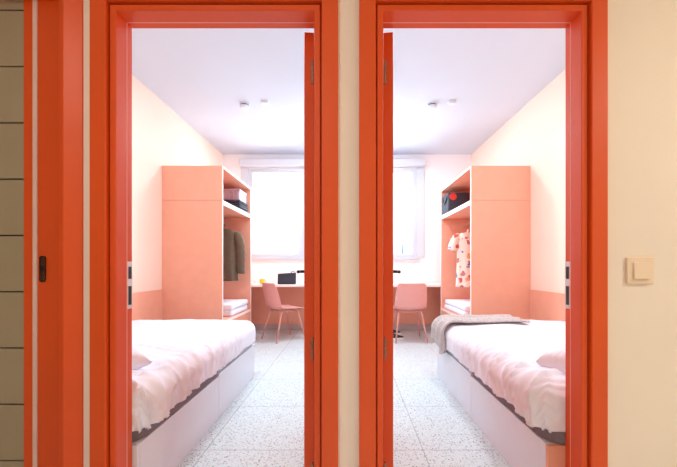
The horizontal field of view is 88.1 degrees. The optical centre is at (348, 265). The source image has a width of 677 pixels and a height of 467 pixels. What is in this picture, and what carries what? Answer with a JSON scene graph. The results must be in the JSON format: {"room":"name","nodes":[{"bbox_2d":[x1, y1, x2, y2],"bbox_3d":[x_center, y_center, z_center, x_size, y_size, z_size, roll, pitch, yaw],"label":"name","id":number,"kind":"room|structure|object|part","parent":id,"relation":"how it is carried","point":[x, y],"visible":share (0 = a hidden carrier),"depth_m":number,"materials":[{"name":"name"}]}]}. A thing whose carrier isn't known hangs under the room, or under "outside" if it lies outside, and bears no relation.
{"room":"dormitory hallway","nodes":[
{"label":"dormitory hallway","id":0,"kind":"room"},
{"bbox_2d":[132,75,222,292],"bbox_3d":[-2.090,-0.380,3.565,0.100,2.840,4.210,0,0,0],"label":"wall","id":1,"kind":"structure","parent":0,"point":[161,137],"depth_m":3.64,"materials":[{"name":"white paint"}]},
{"bbox_2d":[132,289,162,320],"bbox_3d":[-2.030,0.650,2.640,0.017,0.780,2.330,0,0,0],"label":"board","id":2,"kind":"object","parent":1,"relation":"attached to","point":[147,305],"visible":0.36,"depth_m":3.53,"materials":[{"name":"wood"}]},
{"bbox_2d":[177,330,509,466],"bbox_3d":[0.150,1.100,2.535,7.700,0.120,6.510,0,0,0],"label":"floor","id":3,"kind":"structure","parent":0,"point":[263,426],"depth_m":2.35,"materials":[{"name":"tile"}]},
{"bbox_2d":[132,344,253,466],"bbox_3d":[-1.452,0.790,2.377,1.133,0.500,1.825,0,0,0],"label":"bed","id":4,"kind":"object","parent":3,"relation":"on","point":[169,441],"visible":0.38,"depth_m":1.96,"materials":[{"name":"white laminate"}]},
{"bbox_3d":[-1.452,0.898,1.474,1.133,0.284,0.018,0,0,0],"label":"panel","id":5,"kind":"part","parent":4,"relation":"part of","materials":[{"name":"white laminate"}]},
{"bbox_3d":[-0.895,0.897,1.935,0.020,0.286,0.901,0,0,0],"label":"drawer","id":6,"kind":"part","parent":4,"relation":"part of","materials":[{"name":"white laminate"}]},
{"bbox_2d":[132,319,255,432],"bbox_3d":[-1.423,0.588,2.388,1.192,0.234,1.850,0,0,0],"label":"duvet","id":7,"kind":"object","parent":4,"relation":"on","point":[183,354],"visible":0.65,"depth_m":2.08,"materials":[{"name":"white fabric"}]},
{"bbox_2d":[132,347,151,369],"bbox_3d":[-1.315,0.435,1.699,0.640,0.162,0.320,0,0,25],"label":"pillow","id":8,"kind":"object","parent":7,"relation":"on","point":[139,360],"visible":0.09,"depth_m":1.67,"materials":[{"name":"white fabric"}]},
{"bbox_3d":[-0.895,0.889,2.840,0.020,0.302,0.900,0,0,0],"label":"drawer","id":9,"kind":"part","parent":4,"relation":"part of","materials":[{"name":"white laminate"}]},
{"bbox_2d":[162,166,250,321],"bbox_3d":[-1.708,-0.025,4.383,0.661,2.130,1.125,0,0,0],"label":"wardrobe","id":10,"kind":"object","parent":3,"relation":"on","point":[195,212],"visible":0.65,"depth_m":3.82,"materials":[{"name":"wood"}]},
{"bbox_3d":[-1.710,-0.025,3.831,0.658,2.130,0.022,0,0,0],"label":"panel","id":11,"kind":"part","parent":10,"relation":"part of","materials":[{"name":"orange wood"}]},
{"bbox_2d":[223,299,247,315],"bbox_3d":[-1.663,0.539,4.528,0.534,0.146,0.664,0,0,0],"label":"linens","id":12,"kind":"object","parent":10,"relation":"on","point":[231,307],"visible":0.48,"depth_m":4.41,"materials":[{"name":"white fabric"}]},
{"bbox_2d":[224,200,247,212],"bbox_3d":[-1.531,-0.783,4.691,0.270,0.132,0.390,0,0,0],"label":"folded clothes","id":13,"kind":"object","parent":10,"relation":"on","point":[239,204],"visible":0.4,"depth_m":4.51,"materials":[{"name":"grey fabric"}]},
{"bbox_2d":[223,189,246,202],"bbox_3d":[-1.530,-0.922,4.690,0.244,0.143,0.320,0,0,0],"label":"storage box","id":14,"kind":"object","parent":13,"relation":"on","point":[228,194],"visible":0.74,"depth_m":4.54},
{"bbox_3d":[-1.530,-0.983,4.690,0.244,0.023,0.320,0,0,0],"label":"box lid","id":15,"kind":"part","parent":14,"relation":"part of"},
{"bbox_2d":[223,205,248,217],"bbox_3d":[-1.704,-0.692,4.383,0.645,0.040,1.080,0,0,0],"label":"shelf","id":16,"kind":"object","parent":10,"relation":"attached to","point":[229,211],"depth_m":4.52,"materials":[{"name":"wood"}]},
{"bbox_3d":[-1.710,-1.079,4.383,0.658,0.022,1.081,0,0,0],"label":"panel","id":17,"kind":"part","parent":10,"relation":"part of","materials":[{"name":"orange wood"}]},
{"bbox_2d":[223,309,249,319],"bbox_3d":[-1.704,0.627,4.383,0.645,0.025,1.080,0,0,0],"label":"shelf","id":18,"kind":"object","parent":10,"relation":"attached to","point":[237,316],"depth_m":4.38,"materials":[{"name":"orange wood"}]},
{"bbox_3d":[-1.710,-0.025,4.934,0.658,2.130,0.022,0,0,0],"label":"panel","id":19,"kind":"part","parent":10,"relation":"part of","materials":[{"name":"pink wood"}]},
{"bbox_3d":[-1.389,0.812,4.383,0.017,0.336,1.075,0,0,0],"label":"drawer","id":20,"kind":"part","parent":10,"relation":"part of","materials":[{"name":"orange wood"}]},
{"bbox_2d":[251,283,303,323],"bbox_3d":[-1.045,0.659,5.372,1.986,0.762,0.563,0,0,0],"label":"desk","id":21,"kind":"object","parent":3,"relation":"on","point":[290,294],"visible":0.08,"depth_m":5.63,"materials":[{"name":"wood"}]},
{"bbox_2d":[278,271,295,283],"bbox_3d":[-0.915,0.180,5.180,0.270,0.195,0.056,0,0,0],"label":"laptop sleeve","id":22,"kind":"object","parent":21,"relation":"on","point":[283,278],"visible":0.96,"depth_m":5.16,"materials":[{"name":"grey fabric"}]},
{"bbox_2d":[261,282,303,343],"bbox_3d":[-0.931,0.639,4.950,0.503,0.808,0.448,0,0,-40],"label":"shell chair","id":23,"kind":"object","parent":3,"relation":"on","point":[272,300],"visible":0.98,"depth_m":4.80,"materials":[{"name":"pink plastic"}]},
{"bbox_3d":[-1.167,0.832,4.990,0.156,0.422,0.033,0,0,-6],"label":"leg","id":24,"kind":"part","parent":23,"relation":"part of","materials":[{"name":"pink metal"}]},
{"bbox_3d":[-1.080,0.403,4.825,0.114,0.335,0.444,0,0,-40],"label":"backrest","id":25,"kind":"part","parent":23,"relation":"part of","materials":[{"name":"pink plastic"}]},
{"bbox_3d":[-0.933,0.832,4.710,0.033,0.422,0.156,0,0,16],"label":"leg","id":26,"kind":"part","parent":23,"relation":"part of","materials":[{"name":"pink metal"}]},
{"bbox_3d":[-0.917,0.632,4.961,0.260,0.020,0.310,0,0,-40],"label":"under frame","id":27,"kind":"part","parent":23,"relation":"part of","materials":[{"name":"pink metal"}]},
{"bbox_3d":[-0.908,0.576,4.969,0.443,0.098,0.444,0,0,-40],"label":"seat","id":28,"kind":"part","parent":23,"relation":"part of","materials":[{"name":"pink plastic"}]},
{"bbox_3d":[-0.906,0.832,5.209,0.033,0.421,0.148,0,0,14],"label":"leg","id":29,"kind":"part","parent":23,"relation":"part of","materials":[{"name":"pink metal"}]},
{"bbox_3d":[-0.671,0.832,4.930,0.148,0.421,0.033,0,0,-4],"label":"leg","id":30,"kind":"part","parent":23,"relation":"part of","materials":[{"name":"pink metal"}]},
{"bbox_2d":[393,333,403,339],"bbox_3d":[0.645,0.989,4.930,0.283,0.102,0.078,0,0,-10],"label":"sneaker","id":31,"kind":"object","parent":3,"relation":"on","point":[399,337],"visible":0.52,"depth_m":4.90,"materials":[{"name":"white rubber"}]},
{"bbox_2d":[393,283,427,343],"bbox_3d":[0.835,0.639,4.893,0.448,0.808,0.503,0,0,-2],"label":"shell chair","id":32,"kind":"object","parent":3,"relation":"on","point":[409,296],"visible":0.95,"depth_m":4.68,"materials":[{"name":"pink plastic"}]},
{"bbox_3d":[0.658,0.832,4.730,0.033,0.422,0.156,0,0,32],"label":"leg","id":33,"kind":"part","parent":32,"relation":"part of","materials":[{"name":"pink metal"}]},
{"bbox_3d":[0.834,0.576,4.922,0.444,0.098,0.443,0,0,-2],"label":"seat","id":34,"kind":"part","parent":32,"relation":"part of","materials":[{"name":"pink plastic"}]},
{"bbox_3d":[0.842,0.403,4.698,0.444,0.335,0.114,0,0,-2],"label":"backrest","id":35,"kind":"part","parent":32,"relation":"part of","materials":[{"name":"pink plastic"}]},
{"bbox_3d":[1.011,0.832,5.085,0.033,0.421,0.148,0,0,34],"label":"leg","id":36,"kind":"part","parent":32,"relation":"part of","materials":[{"name":"pink metal"}]},
{"bbox_3d":[1.023,0.832,4.743,0.033,0.422,0.156,0,0,-36],"label":"leg","id":37,"kind":"part","parent":32,"relation":"part of","materials":[{"name":"pink metal"}]},
{"bbox_2d":[393,283,440,323],"bbox_3d":[1.018,0.659,5.372,1.931,0.762,0.563,0,0,0],"label":"desk","id":38,"kind":"object","parent":3,"relation":"on","point":[432,311],"visible":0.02,"depth_m":5.63,"materials":[{"name":"wood"}]},
{"bbox_2d":[441,166,529,319],"bbox_3d":[1.659,-0.025,4.450,0.649,2.130,1.260,0,0,0],"label":"wardrobe","id":39,"kind":"object","parent":3,"relation":"on","point":[496,213],"visible":0.66,"depth_m":3.82,"materials":[{"name":"wood"}]},
{"bbox_2d":[442,192,468,214],"bbox_3d":[1.471,-0.852,4.868,0.312,0.270,0.344,0,0,0],"label":"duffel bag","id":40,"kind":"object","parent":39,"relation":"on","point":[450,201],"visible":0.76,"depth_m":4.70,"materials":[{"name":"grey fabric"}]},
{"bbox_3d":[1.661,-1.079,4.450,0.646,0.022,1.216,0,0,0],"label":"panel","id":41,"kind":"part","parent":39,"relation":"part of","materials":[{"name":"wood"}]},
{"bbox_3d":[1.661,-0.025,5.069,0.646,2.130,0.022,0,0,0],"label":"panel","id":42,"kind":"part","parent":39,"relation":"part of","materials":[{"name":"wood"}]},
{"bbox_2d":[443,205,469,218],"bbox_3d":[1.655,-0.692,4.450,0.633,0.040,1.215,0,0,0],"label":"shelf","id":43,"kind":"object","parent":39,"relation":"attached to","point":[463,211],"depth_m":4.59,"materials":[{"name":"orange wood"}]},
{"bbox_2d":[445,299,469,314],"bbox_3d":[1.635,0.546,4.573,0.540,0.131,0.854,0,0,0],"label":"linens","id":44,"kind":"object","parent":39,"relation":"on","point":[459,306],"visible":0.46,"depth_m":4.50,"materials":[{"name":"white fabric"}]},
{"bbox_3d":[1.661,-0.025,3.831,0.646,2.130,0.022,0,0,0],"label":"panel","id":45,"kind":"part","parent":39,"relation":"part of","materials":[{"name":"wood"}]},
{"bbox_2d":[437,345,564,466],"bbox_3d":[1.399,0.790,2.377,1.129,0.500,1.825,0,0,0],"label":"bed","id":46,"kind":"object","parent":3,"relation":"on","point":[520,445],"visible":0.34,"depth_m":1.92,"materials":[{"name":"white laminate"}]},
{"bbox_3d":[0.844,0.889,2.840,0.020,0.302,0.900,0,0,0],"label":"drawer","id":47,"kind":"part","parent":46,"relation":"part of","materials":[{"name":"white laminate"}]},
{"bbox_2d":[444,319,564,432],"bbox_3d":[1.369,0.591,2.387,1.192,0.242,1.852,0,0,0],"label":"duvet","id":48,"kind":"object","parent":46,"relation":"on","point":[504,356],"visible":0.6,"depth_m":1.98,"materials":[{"name":"white fabric"}]},
{"bbox_2d":[431,314,529,353],"bbox_3d":[1.140,0.604,3.125,0.769,0.298,0.476,0,0,0],"label":"throw blanket","id":49,"kind":"object","parent":48,"relation":"on","point":[441,322],"visible":1,"depth_m":3.05,"materials":[{"name":"grey fabric"}]},
{"bbox_2d":[536,344,564,372],"bbox_3d":[1.264,0.434,1.699,0.640,0.164,0.320,0,0,-25],"label":"pillow","id":50,"kind":"object","parent":48,"relation":"on","point":[554,357],"visible":0.08,"depth_m":1.66,"materials":[{"name":"white fabric"}]},
{"bbox_3d":[0.844,0.897,1.935,0.020,0.286,0.901,0,0,0],"label":"drawer","id":51,"kind":"part","parent":46,"relation":"part of","materials":[{"name":"white laminate"}]},
{"bbox_3d":[1.399,0.898,1.474,1.129,0.284,0.018,0,0,0],"label":"panel","id":52,"kind":"part","parent":46,"relation":"part of","materials":[{"name":"orange wood"}]},
{"bbox_2d":[223,154,470,282],"bbox_3d":[-0.028,-0.380,5.730,4.265,2.840,0.120,0,0,0],"label":"wall","id":53,"kind":"structure","parent":0,"point":[440,170],"depth_m":5.67,"materials":[{"name":"white paint"}]},
{"bbox_2d":[239,159,303,258],"bbox_3d":[-1.180,-0.897,5.635,1.120,1.595,0.190,0,0,0],"label":"window","id":54,"kind":"structure","parent":53,"relation":"in","point":[247,175],"depth_m":5.66,"materials":[{"name":"white plastic"}]},
{"bbox_3d":[-1.180,-0.115,5.660,0.940,0.030,0.080,0,0,0],"label":"sill","id":55,"kind":"part","parent":54,"relation":"part of","materials":[{"name":"white"}]},
{"bbox_2d":[254,324,303,329],"bbox_3d":[-1.045,0.994,5.662,1.990,0.092,0.015,0,0,0],"label":"baseboard","id":56,"kind":"structure","parent":53,"relation":"attached to","point":[257,326],"depth_m":5.66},
{"bbox_2d":[393,159,425,258],"bbox_3d":[0.660,-0.897,5.635,1.120,1.595,0.190,0,0,0],"label":"window","id":57,"kind":"structure","parent":53,"relation":"in","point":[417,174],"depth_m":5.65,"materials":[{"name":"white plastic"}]},
{"bbox_3d":[0.660,-0.845,5.694,0.880,1.430,0.072,0,0,0],"label":"frame","id":58,"kind":"part","parent":57,"relation":"part of","materials":[{"name":"white plastic"}]},
{"bbox_3d":[0.660,-0.115,5.660,0.940,0.030,0.080,0,0,0],"label":"sill","id":59,"kind":"part","parent":57,"relation":"part of","materials":[{"name":"white"}]},
{"bbox_2d":[393,324,431,329],"bbox_3d":[1.018,0.994,5.662,1.935,0.092,0.015,0,0,0],"label":"baseboard","id":60,"kind":"structure","parent":53,"relation":"attached to","point":[401,326],"depth_m":5.66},
{"bbox_2d":[132,28,564,153],"bbox_3d":[0.150,-1.860,3.570,7.700,0.120,4.440,0,0,0],"label":"ceiling","id":61,"kind":"structure","parent":0,"point":[203,75],"depth_m":3.39,"materials":[{"name":"paint"}]},
{"bbox_2d":[239,102,249,109],"bbox_3d":[-1.160,-1.772,3.900,0.112,0.054,0.112,0,0,0],"label":"smoke detector","id":62,"kind":"object","parent":61,"relation":"attached to","point":[243,105],"visible":1,"depth_m":3.87,"materials":[{"name":"white plastic"}]},
{"bbox_2d":[261,100,268,104],"bbox_3d":[-0.920,-1.785,3.840,0.092,0.030,0.092,0,0,0],"label":"sprinkler head","id":63,"kind":"object","parent":61,"relation":"attached to","point":[263,102],"visible":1,"depth_m":3.82},
{"bbox_2d":[427,102,436,109],"bbox_3d":[0.930,-1.772,3.900,0.112,0.054,0.112,0,0,0],"label":"smoke detector","id":64,"kind":"object","parent":61,"relation":"attached to","point":[431,105],"visible":1,"depth_m":3.87,"materials":[{"name":"white plastic"}]},
{"bbox_2d":[447,100,455,104],"bbox_3d":[1.130,-1.785,3.840,0.092,0.030,0.092,0,0,0],"label":"sprinkler head","id":65,"kind":"object","parent":61,"relation":"attached to","point":[450,102],"visible":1,"depth_m":3.82},
{"bbox_2d":[83,0,676,466],"bbox_3d":[0.150,-0.380,1.405,7.500,2.840,0.110,0,0,0],"label":"wall","id":66,"kind":"structure","parent":0,"point":[642,34],"depth_m":1.35,"materials":[{"name":"paint"}]},
{"bbox_2d":[0,0,82,466],"bbox_3d":[-1.500,-0.059,1.389,0.954,2.197,0.142,0,0,0],"label":"door","id":67,"kind":"structure","parent":66,"relation":"in","point":[41,41],"depth_m":1.40,"materials":[{"name":"orange paint"}]},
{"bbox_3d":[-1.600,-0.021,1.432,0.598,2.113,0.054,0,0,0],"label":"grooved panel","id":68,"kind":"part","parent":67,"relation":"part of","materials":[{"name":"wood"}]},
{"bbox_3d":[-1.221,0.013,1.398,0.022,0.103,0.010,0,0,0],"label":"flush lock plate","id":69,"kind":"part","parent":67,"relation":"part of","materials":[{"name":"brown metal"}]},
{"bbox_3d":[-1.500,-0.059,1.364,0.954,2.197,0.092,0,0,0],"label":"frame","id":70,"kind":"part","parent":67,"relation":"part of","materials":[{"name":"orange paint"}]},
{"bbox_2d":[626,257,653,283],"bbox_3d":[1.119,0.019,1.340,0.104,0.104,0.018,0,0,0],"label":"light switch","id":71,"kind":"object","parent":66,"relation":"attached to","point":[639,270],"visible":1,"depth_m":1.34,"materials":[{"name":"beige plastic"}]},
{"bbox_2d":[471,70,564,293],"bbox_3d":[2.035,-0.380,3.565,0.100,2.840,4.210,0,0,0],"label":"wall","id":72,"kind":"structure","parent":0,"point":[534,137],"depth_m":3.57,"materials":[{"name":"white paint"}]},
{"bbox_2d":[530,289,564,320],"bbox_3d":[1.976,0.650,2.640,0.017,0.780,2.330,0,0,0],"label":"board","id":73,"kind":"object","parent":72,"relation":"attached to","point":[544,305],"visible":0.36,"depth_m":3.46,"materials":[{"name":"wood"}]},
{"bbox_3d":[0.000,-0.380,3.565,0.100,2.840,4.210,0,0,0],"label":"wall","id":74,"kind":"structure","parent":0,"visible":0},
{"bbox_2d":[90,0,337,466],"bbox_3d":[-0.514,-0.016,1.770,0.947,2.112,0.880,0,0,0],"label":"door","id":75,"kind":"structure","parent":74,"relation":"in","point":[112,22],"depth_m":1.34,"materials":[{"name":"orange paint"}]},
{"bbox_3d":[-0.904,0.081,1.440,0.003,0.194,0.042,0,0,0],"label":"strike plate","id":76,"kind":"part","parent":75,"relation":"part of","materials":[{"name":"silver metal"}]},
{"bbox_2d":[359,0,607,466],"bbox_3d":[0.514,-0.016,1.770,0.947,2.112,0.880,0,0,0],"label":"door","id":77,"kind":"structure","parent":74,"relation":"in","point":[585,22],"depth_m":1.34,"materials":[{"name":"orange paint"}]},
{"bbox_3d":[0.904,0.081,1.440,0.003,0.194,0.042,0,0,0],"label":"strike plate","id":78,"kind":"part","parent":77,"relation":"part of","materials":[{"name":"silver metal"}]},
{"label":"outside","id":79,"kind":"structure","parent":0,"visible":0},
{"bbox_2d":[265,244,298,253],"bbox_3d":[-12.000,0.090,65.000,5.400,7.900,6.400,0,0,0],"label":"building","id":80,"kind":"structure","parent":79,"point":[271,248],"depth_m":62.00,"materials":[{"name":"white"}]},
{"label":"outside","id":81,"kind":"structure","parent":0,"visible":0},
{"bbox_2d":[393,245,401,253],"bbox_3d":[7.000,0.190,67.000,5.400,7.700,6.400,0,0,0],"label":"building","id":82,"kind":"structure","parent":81,"point":[396,248],"depth_m":64.00,"materials":[{"name":"white"}]},
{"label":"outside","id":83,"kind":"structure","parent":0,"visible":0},
{"bbox_2d":[401,241,411,253],"bbox_3d":[11.500,-0.060,63.000,3.400,8.200,6.400,0,0,0],"label":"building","id":84,"kind":"structure","parent":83,"point":[407,245],"depth_m":60.01,"materials":[{"name":"white"}]},
{"bbox_3d":[-1.729,-0.493,4.700,0.389,0.209,0.022,0,0,0],"label":"clothes hanger","id":85,"kind":"object","parent":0,"visible":0},
{"bbox_2d":[223,226,244,280],"bbox_3d":[-1.729,-0.168,4.697,0.679,0.747,0.191,0,0,0],"label":"jacket","id":86,"kind":"object","parent":85,"relation":"hanging from","point":[233,242],"visible":0.41,"depth_m":4.65,"materials":[{"name":"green fabric"}]},
{"bbox_3d":[1.660,-0.483,4.750,0.389,0.229,0.022,0,0,0],"label":"clothes hanger","id":87,"kind":"object","parent":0,"visible":0},
{"bbox_2d":[448,229,469,286],"bbox_3d":[1.660,-0.106,4.748,0.638,0.792,0.192,0,0,0],"label":"shirt","id":88,"kind":"object","parent":87,"relation":"hanging from","point":[460,243],"visible":0.47,"depth_m":4.69,"materials":[{"name":"fabric"}]}
]}

